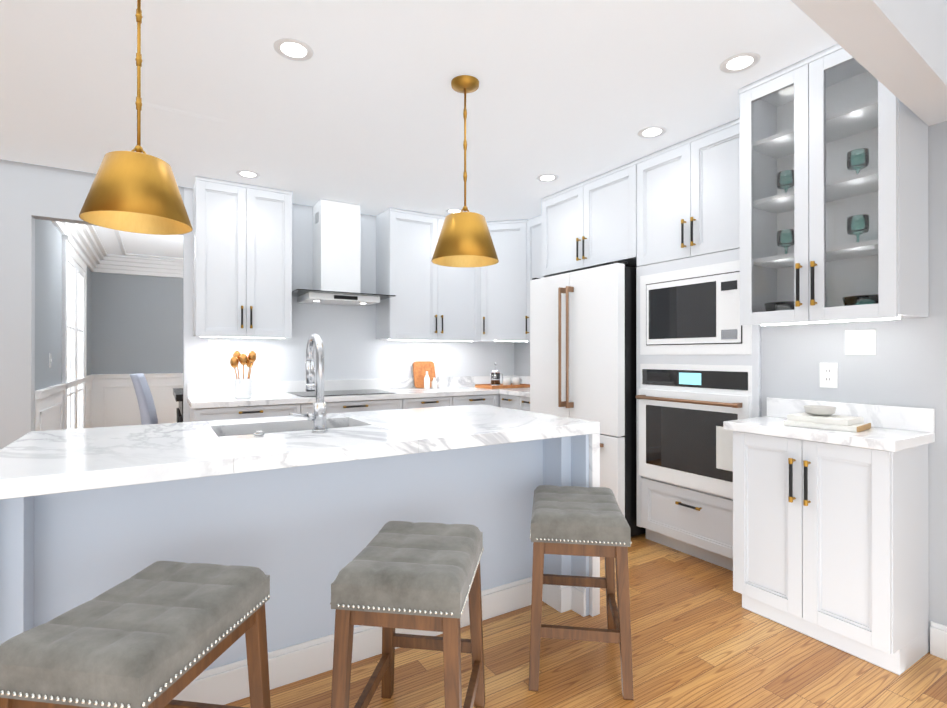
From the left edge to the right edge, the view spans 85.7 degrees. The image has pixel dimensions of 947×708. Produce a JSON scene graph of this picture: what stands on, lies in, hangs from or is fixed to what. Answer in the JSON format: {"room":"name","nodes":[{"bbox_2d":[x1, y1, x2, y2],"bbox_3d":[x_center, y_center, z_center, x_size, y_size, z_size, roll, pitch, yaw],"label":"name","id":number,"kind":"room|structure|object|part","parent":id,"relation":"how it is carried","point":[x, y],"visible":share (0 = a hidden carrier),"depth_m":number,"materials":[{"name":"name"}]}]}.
{"room":"kitchen","nodes":[
{"label":"kitchen","id":0,"kind":"room"},
{"bbox_2d":[35,219,90,390],"bbox_3d":[-4.122,-0.022,5.150,0.120,2.550,3.730,0,0,-32],"label":"wall","id":1,"kind":"structure","parent":0,"point":[48,287],"depth_m":4.08,"materials":[{"name":"grey paint"}]},
{"bbox_2d":[49,353,51,367],"bbox_3d":[-3.392,0.053,4.096,0.014,0.115,0.070,0,0,-32],"label":"light switch","id":2,"kind":"object","parent":1,"relation":"attached to","point":[50,360],"visible":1,"depth_m":4.09,"materials":[{"name":"white plastic"}]},
{"bbox_2d":[35,374,94,430],"bbox_3d":[-4.013,0.758,5.123,0.037,0.987,3.570,0,0,-32],"label":"wall","id":3,"kind":"structure","parent":1,"relation":"attached to","point":[49,400],"depth_m":4.37,"materials":[{"name":"white paint"}]},
{"bbox_2d":[62,234,88,428],"bbox_3d":[-4.111,0.079,5.292,0.050,2.310,1.620,0,0,-32],"label":"dining room window","id":4,"kind":"structure","parent":1,"relation":"in","point":[75,263],"depth_m":5.20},
{"bbox_2d":[52,221,107,271],"bbox_3d":[-3.913,-1.187,5.099,0.180,0.220,3.420,0,0,-32],"label":"crown molding","id":5,"kind":"structure","parent":1,"relation":"attached to","point":[86,240],"depth_m":5.48,"materials":[{"name":"white wood"}]},
{"bbox_2d":[91,272,182,373],"bbox_3d":[-3.231,-0.015,7.824,4.210,2.550,0.120,0,0,-32],"label":"wall","id":6,"kind":"structure","parent":0,"point":[136,323],"depth_m":6.92,"materials":[{"name":"grey paint"}]},
{"bbox_2d":[91,254,182,277],"bbox_3d":[-3.203,-1.181,7.667,4.090,0.220,0.180,0,0,-32],"label":"crown molding","id":7,"kind":"structure","parent":6,"relation":"attached to","point":[118,264],"depth_m":6.90,"materials":[{"name":"white wood"}]},
{"bbox_2d":[95,373,182,427],"bbox_3d":[-3.117,0.765,7.799,4.377,0.987,0.037,0,0,-32],"label":"wall","id":8,"kind":"structure","parent":6,"relation":"attached to","point":[111,400],"depth_m":6.86,"materials":[{"name":"white paint"}]},
{"bbox_2d":[0,159,513,449],"bbox_3d":[-2.255,-0.024,4.042,6.530,2.550,0.120,0,0,-32],"label":"wall","id":9,"kind":"structure","parent":0,"point":[354,348],"depth_m":4.11,"materials":[{"name":"white paint"}]},
{"bbox_2d":[208,339,229,353],"bbox_3d":[-2.041,-0.059,4.095,0.160,0.115,0.014,0,0,-32],"label":"switch plate","id":10,"kind":"object","parent":9,"relation":"attached to","point":[217,346],"visible":1,"depth_m":4.09,"materials":[{"name":"white plastic"}]},
{"bbox_2d":[193,176,291,337],"bbox_3d":[-1.824,-0.718,4.040,0.680,1.159,0.335,0,0,-32],"label":"upper cabinet","id":11,"kind":"object","parent":9,"relation":"attached to","point":[242,260],"depth_m":3.88,"materials":[{"name":"white wood"}]},
{"bbox_2d":[255,361,263,374],"bbox_3d":[-1.783,0.116,4.257,0.072,0.115,0.008,0,0,-32],"label":"outlet","id":12,"kind":"object","parent":9,"relation":"attached to","point":[259,367],"visible":1,"depth_m":4.25,"materials":[{"name":"white plastic"}]},
{"bbox_2d":[292,199,395,305],"bbox_3d":[-1.143,-0.869,4.376,0.820,0.856,0.480,0,0,-32],"label":"range hood","id":13,"kind":"object","parent":9,"relation":"attached to","point":[336,252],"visible":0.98,"depth_m":4.34,"materials":[{"name":"white metal"}]},
{"bbox_2d":[187,376,514,395],"bbox_3d":[-0.887,0.282,4.803,3.158,0.100,0.020,0,0,-32],"label":"backsplash","id":14,"kind":"structure","parent":9,"relation":"attached to","point":[448,382],"depth_m":4.55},
{"bbox_2d":[376,208,478,340],"bbox_3d":[-0.389,-0.716,4.902,1.008,1.159,0.379,0,0,-32],"label":"upper cabinet","id":15,"kind":"object","parent":9,"relation":"attached to","point":[432,301],"depth_m":4.70,"materials":[{"name":"white wood"}]},
{"bbox_2d":[463,219,529,341],"bbox_3d":[0.336,-0.716,5.156,0.709,1.159,0.709,0,0,-32],"label":"upper cabinet","id":16,"kind":"object","parent":9,"relation":"attached to","point":[503,284],"depth_m":4.97,"materials":[{"name":"white wood"}]},
{"bbox_2d":[0,0,837,260],"bbox_3d":[-0.835,-1.326,3.147,8.000,0.050,10.600,0,0,-32],"label":"ceiling","id":17,"kind":"structure","parent":0,"point":[363,107],"depth_m":2.48,"materials":[{"name":"white paint"}]},
{"bbox_2d":[114,230,126,254],"bbox_3d":[-3.738,-1.286,5.349,0.040,0.020,2.760,0,0,-32],"label":"crown molding","id":18,"kind":"structure","parent":17,"relation":"attached to","point":[117,233],"depth_m":5.84,"materials":[{"name":"white wood"}]},
{"bbox_2d":[79,0,192,234],"bbox_3d":[-1.143,-0.874,1.744,0.324,0.860,0.324,0,0,-32],"label":"pendant light","id":19,"kind":"object","parent":17,"relation":"hanging from","point":[137,191],"visible":1,"depth_m":1.67,"materials":[{"name":"gold metal"}]},
{"bbox_2d":[121,253,182,260],"bbox_3d":[-3.035,-1.281,7.443,3.440,0.020,0.040,0,0,-32],"label":"crown molding","id":20,"kind":"structure","parent":17,"relation":"attached to","point":[132,255],"depth_m":6.73,"materials":[{"name":"white wood"}]},
{"bbox_2d":[236,170,259,178],"bbox_3d":[-1.630,-1.297,3.690,0.164,0.006,0.164,0,0,-32],"label":"recessed light","id":21,"kind":"object","parent":17,"relation":"in","point":[247,174],"visible":1,"depth_m":3.69,"materials":[{"name":"white plastic"}]},
{"bbox_2d":[273,38,313,60],"bbox_3d":[-0.770,-1.300,2.188,0.164,0.006,0.164,0,0,-32],"label":"recessed light","id":22,"kind":"object","parent":17,"relation":"in","point":[289,49],"visible":1,"depth_m":2.18,"materials":[{"name":"white plastic"}]},
{"bbox_2d":[446,209,463,213],"bbox_3d":[-0.171,-1.294,4.640,0.164,0.006,0.164,0,0,-32],"label":"recessed light","id":23,"kind":"object","parent":17,"relation":"in","point":[449,211],"visible":0.69,"depth_m":4.61,"materials":[{"name":"white plastic"}]},
{"bbox_2d":[431,75,498,266],"bbox_3d":[-0.040,-0.873,2.451,0.324,0.860,0.324,0,0,-32],"label":"pendant light","id":24,"kind":"object","parent":17,"relation":"hanging from","point":[465,239],"visible":1,"depth_m":2.37,"materials":[{"name":"gold metal"}]},
{"bbox_2d":[536,174,558,181],"bbox_3d":[0.546,-1.297,3.767,0.164,0.006,0.164,0,0,-32],"label":"recessed light","id":25,"kind":"object","parent":17,"relation":"in","point":[547,178],"visible":1,"depth_m":3.76,"materials":[{"name":"white plastic"}]},
{"bbox_2d":[637,126,666,138],"bbox_3d":[1.047,-1.298,2.995,0.164,0.006,0.164,0,0,-32],"label":"recessed light","id":26,"kind":"object","parent":17,"relation":"in","point":[649,132],"visible":1,"depth_m":3.00,"materials":[{"name":"white plastic"}]},
{"bbox_2d":[720,52,760,72],"bbox_3d":[1.192,-1.300,2.285,0.164,0.006,0.164,0,0,-32],"label":"recessed light","id":27,"kind":"object","parent":17,"relation":"in","point":[741,63],"visible":1,"depth_m":2.28,"materials":[{"name":"white plastic"}]},
{"bbox_2d":[514,341,529,375],"bbox_3d":[1.305,-0.023,4.380,0.120,2.550,3.050,0,0,-32],"label":"wall","id":28,"kind":"structure","parent":0,"point":[521,358],"depth_m":5.52,"materials":[{"name":"grey paint"}]},
{"bbox_2d":[515,376,529,383],"bbox_3d":[0.770,0.283,5.106,0.020,0.100,1.208,0,0,-32],"label":"backsplash","id":29,"kind":"structure","parent":28,"relation":"attached to","point":[525,379],"depth_m":5.44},
{"bbox_2d":[527,215,542,339],"bbox_3d":[0.770,-0.716,4.767,0.379,1.159,0.628,0,0,-32],"label":"upper cabinet","id":30,"kind":"object","parent":28,"relation":"attached to","point":[534,225],"depth_m":4.84,"materials":[{"name":"white wood"}]},
{"bbox_2d":[541,163,628,277],"bbox_3d":[1.111,-0.979,3.981,0.628,0.638,1.057,0,0,-32],"label":"upper cabinet","id":31,"kind":"object","parent":28,"relation":"attached to","point":[585,225],"depth_m":3.81,"materials":[{"name":"white wood"}]},
{"bbox_2d":[225,533,946,707],"bbox_3d":[-0.835,1.274,3.141,8.000,0.050,10.600,0,0,-32],"label":"floor","id":32,"kind":"structure","parent":0,"point":[701,637],"depth_m":2.04,"materials":[{"name":"brown wood"}]},
{"bbox_2d":[0,561,270,707],"bbox_3d":[-0.794,0.920,1.251,0.375,0.648,0.506,0,0,8],"label":"stool","id":33,"kind":"object","parent":32,"relation":"on","point":[160,634],"visible":1,"depth_m":1.13,"materials":[{"name":"grey fabric"}]},
{"bbox_2d":[130,373,157,424],"bbox_3d":[-2.830,0.718,4.765,0.625,1.070,0.460,0,0,-26],"label":"dining chair","id":34,"kind":"object","parent":32,"relation":"on","point":[147,409],"visible":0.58,"depth_m":4.51,"materials":[{"name":"fabric"}]},
{"bbox_2d":[173,388,182,422],"bbox_3d":[-2.112,0.804,5.292,1.710,0.900,1.000,0,0,-32],"label":"dining table","id":35,"kind":"object","parent":32,"relation":"on","point":[178,394],"visible":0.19,"depth_m":4.67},
{"bbox_2d":[190,404,310,421],"bbox_3d":[-1.731,0.810,3.926,0.761,0.880,0.620,0,0,-32],"label":"base cabinet","id":36,"kind":"object","parent":32,"relation":"on","point":[264,410],"depth_m":3.65,"materials":[{"name":"white wood"}]},
{"bbox_2d":[187,384,529,407],"bbox_3d":[-0.725,0.352,4.541,3.158,0.040,0.635,0,0,-32],"label":"countertop","id":37,"kind":"structure","parent":36,"relation":"on","point":[257,398],"depth_m":4.01,"materials":[{"name":"white stone"}]},
{"bbox_2d":[230,351,256,398],"bbox_3d":[-1.726,0.152,3.816,0.180,0.355,0.179,0,0,-32],"label":"utensil crock","id":38,"kind":"object","parent":37,"relation":"on","point":[243,387],"visible":1,"depth_m":3.76,"materials":[{"name":"ceramic"}]},
{"bbox_2d":[291,388,386,395],"bbox_3d":[-1.117,0.328,4.331,0.770,0.006,0.520,0,0,-32],"label":"cooktop","id":39,"kind":"object","parent":37,"relation":"in","point":[330,391],"depth_m":4.32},
{"bbox_2d":[412,361,435,387],"bbox_3d":[-0.478,0.202,4.980,0.230,0.258,0.072,0,0,-32],"label":"cutting board","id":40,"kind":"object","parent":37,"relation":"on","point":[420,368],"visible":0.73,"depth_m":4.96,"materials":[{"name":"brown wood"}]},
{"bbox_2d":[424,371,432,388],"bbox_3d":[-0.444,0.248,4.868,0.055,0.168,0.055,0,0,-44],"label":"bottle","id":41,"kind":"object","parent":37,"relation":"on","point":[427,383],"depth_m":4.85,"materials":[{"name":"white ceramic"}]},
{"bbox_2d":[433,378,442,388],"bbox_3d":[-0.350,0.280,4.943,0.116,0.104,0.056,0,0,-23],"label":"bottle","id":42,"kind":"object","parent":37,"relation":"on","point":[440,384],"depth_m":4.93,"materials":[{"name":"white ceramic"}]},
{"bbox_2d":[475,363,529,388],"bbox_3d":[0.291,0.208,5.087,0.460,0.248,0.300,0,0,-32],"label":"tray","id":43,"kind":"object","parent":37,"relation":"on","point":[497,384],"visible":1,"depth_m":5.01,"materials":[{"name":"brown wood"}]},
{"bbox_2d":[0,409,599,704],"bbox_3d":[-0.631,0.812,2.299,2.260,0.868,1.050,0,0,-32],"label":"kitchen island","id":44,"kind":"object","parent":32,"relation":"on","point":[301,510],"depth_m":1.94,"materials":[{"name":"stone"}]},
{"bbox_2d":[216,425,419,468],"bbox_3d":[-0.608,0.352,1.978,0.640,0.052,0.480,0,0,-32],"label":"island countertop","id":45,"kind":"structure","parent":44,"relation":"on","point":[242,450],"depth_m":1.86,"materials":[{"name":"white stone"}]},
{"bbox_2d":[254,333,327,436],"bbox_3d":[-0.778,0.118,2.147,0.287,0.416,0.219,0,0,-32],"label":"faucet","id":46,"kind":"object","parent":45,"relation":"on","point":[319,415],"depth_m":2.13,"materials":[{"name":"silver metal"}]},
{"bbox_3d":[-0.428,1.178,1.970,2.116,0.135,0.240,0,0,-32],"label":"skirting","id":47,"kind":"part","parent":44,"relation":"part of","materials":[{"name":"white wood"}]},
{"bbox_2d":[311,400,410,413],"bbox_3d":[-1.107,0.811,4.313,0.952,0.880,0.620,0,0,-32],"label":"base cabinet","id":48,"kind":"object","parent":32,"relation":"on","point":[344,406],"depth_m":4.10,"materials":[{"name":"white wood"}]},
{"bbox_2d":[330,521,484,707],"bbox_3d":[-0.179,0.921,1.607,0.375,0.648,0.506,0,0,8],"label":"stool","id":49,"kind":"object","parent":32,"relation":"on","point":[393,575],"visible":1,"depth_m":1.41,"materials":[{"name":"grey fabric"}]},
{"bbox_3d":[-0.179,0.649,1.608,0.578,0.103,0.591,0,0,-32],"label":"seat","id":50,"kind":"part","parent":49,"relation":"part of","materials":[{"name":"grey fabric"}]},
{"bbox_2d":[411,396,462,408],"bbox_3d":[-0.550,0.812,4.657,0.602,0.880,0.620,0,0,-32],"label":"base cabinet","id":51,"kind":"object","parent":32,"relation":"on","point":[428,401],"depth_m":4.44,"materials":[{"name":"white wood"}]},
{"bbox_2d":[463,396,490,405],"bbox_3d":[-0.169,0.812,4.893,0.538,0.880,0.620,0,0,-32],"label":"base cabinet","id":52,"kind":"object","parent":32,"relation":"on","point":[467,400],"depth_m":4.65,"materials":[{"name":"white wood"}]},
{"bbox_2d":[499,388,529,395],"bbox_3d":[0.667,0.352,4.681,0.643,0.040,0.593,0,0,-32],"label":"countertop","id":53,"kind":"structure","parent":52,"relation":"on","point":[506,391],"depth_m":4.65,"materials":[{"name":"white stone"}]},
{"bbox_2d":[503,396,514,408],"bbox_3d":[0.599,0.812,4.805,0.628,0.880,0.376,0,0,-32],"label":"base cabinet","id":54,"kind":"object","parent":32,"relation":"on","point":[508,401],"depth_m":4.65,"materials":[{"name":"white wood"}]},
{"bbox_2d":[515,396,529,411],"bbox_3d":[0.736,0.812,4.583,0.628,0.880,0.357,0,0,-32],"label":"base cabinet","id":55,"kind":"object","parent":32,"relation":"on","point":[522,403],"depth_m":4.48,"materials":[{"name":"white wood"}]},
{"bbox_2d":[529,485,633,699],"bbox_3d":[0.426,0.922,2.111,0.375,0.648,0.506,0,0,8],"label":"stool","id":56,"kind":"object","parent":32,"relation":"on","point":[578,521],"visible":1,"depth_m":1.90,"materials":[{"name":"grey fabric"}]},
{"bbox_3d":[0.426,0.650,2.112,0.578,0.103,0.591,0,0,-32],"label":"seat","id":57,"kind":"part","parent":56,"relation":"part of","materials":[{"name":"grey fabric"}]},
{"bbox_2d":[530,260,645,536],"bbox_3d":[0.994,0.317,3.935,0.816,1.868,0.930,0,0,-32],"label":"fridge","id":58,"kind":"object","parent":32,"relation":"on","point":[582,344],"visible":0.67,"depth_m":3.52,"materials":[{"name":"white metal"}]},
{"bbox_2d":[629,118,760,570],"bbox_3d":[1.560,-0.026,3.227,0.655,2.548,0.816,0,0,-32],"label":"tall cabinet","id":59,"kind":"object","parent":32,"relation":"on","point":[665,222],"depth_m":3.06,"materials":[{"name":"white wood"}]},
{"bbox_2d":[723,397,934,674],"bbox_3d":[1.558,0.737,2.295,0.419,1.020,0.680,0,0,-32],"label":"base cabinet","id":60,"kind":"object","parent":32,"relation":"on","point":[830,538],"visible":0.98,"depth_m":2.12,"materials":[{"name":"white wood"}]},
{"bbox_2d":[723,397,934,451],"bbox_3d":[1.564,0.297,2.300,0.403,0.140,0.680,0,0,-32],"label":"countertop","id":61,"kind":"structure","parent":60,"relation":"on","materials":[{"name":"stone"}]},
{"bbox_2d":[783,405,870,431],"bbox_3d":[1.583,0.282,2.288,0.203,0.088,0.283,0,0,-39],"label":"books","id":62,"kind":"object","parent":61,"relation":"on","point":[817,416],"visible":1,"depth_m":2.25,"materials":[{"name":"white paper"}]},
{"bbox_2d":[761,121,946,651],"bbox_3d":[2.691,-0.027,2.957,2.200,2.550,0.830,0,0,-32],"label":"wall","id":63,"kind":"structure","parent":0,"point":[906,365],"depth_m":2.19,"materials":[{"name":"grey paint"}]},
{"bbox_2d":[820,363,837,387],"bbox_3d":[1.705,0.102,2.452,0.008,0.120,0.075,0,0,-32],"label":"electrical outlet plate","id":64,"kind":"object","parent":63,"relation":"attached to","point":[828,375],"visible":1,"depth_m":2.45,"materials":[{"name":"white plastic"}]},
{"bbox_2d":[739,44,928,325],"bbox_3d":[1.586,-0.722,2.310,0.359,1.161,0.630,0,0,-32],"label":"upper cabinet","id":65,"kind":"object","parent":63,"relation":"attached to","point":[834,183],"visible":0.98,"depth_m":2.27,"materials":[{"name":"white wood"}]},
{"bbox_2d":[845,329,875,354],"bbox_3d":[1.771,-0.053,2.340,0.014,0.115,0.120,0,0,-32],"label":"switch plate","id":66,"kind":"object","parent":63,"relation":"attached to","point":[860,342],"visible":1,"depth_m":2.34,"materials":[{"name":"white plastic"}]},
{"bbox_2d":[930,621,946,659],"bbox_3d":[0.178,1.177,1.504,8.000,0.135,6.750,0,0,-32],"label":"baseboard","id":67,"kind":"structure","parent":63,"relation":"attached to","point":[938,639],"depth_m":2.10,"materials":[{"name":"white wood"}]},
{"bbox_2d":[790,0,946,125],"bbox_3d":[-0.569,-1.133,0.270,6.200,0.350,0.130,0,0,-36],"label":"header beam","id":68,"kind":"structure","parent":0,"point":[897,49],"depth_m":1.63,"materials":[{"name":"white paint"}]}
]}

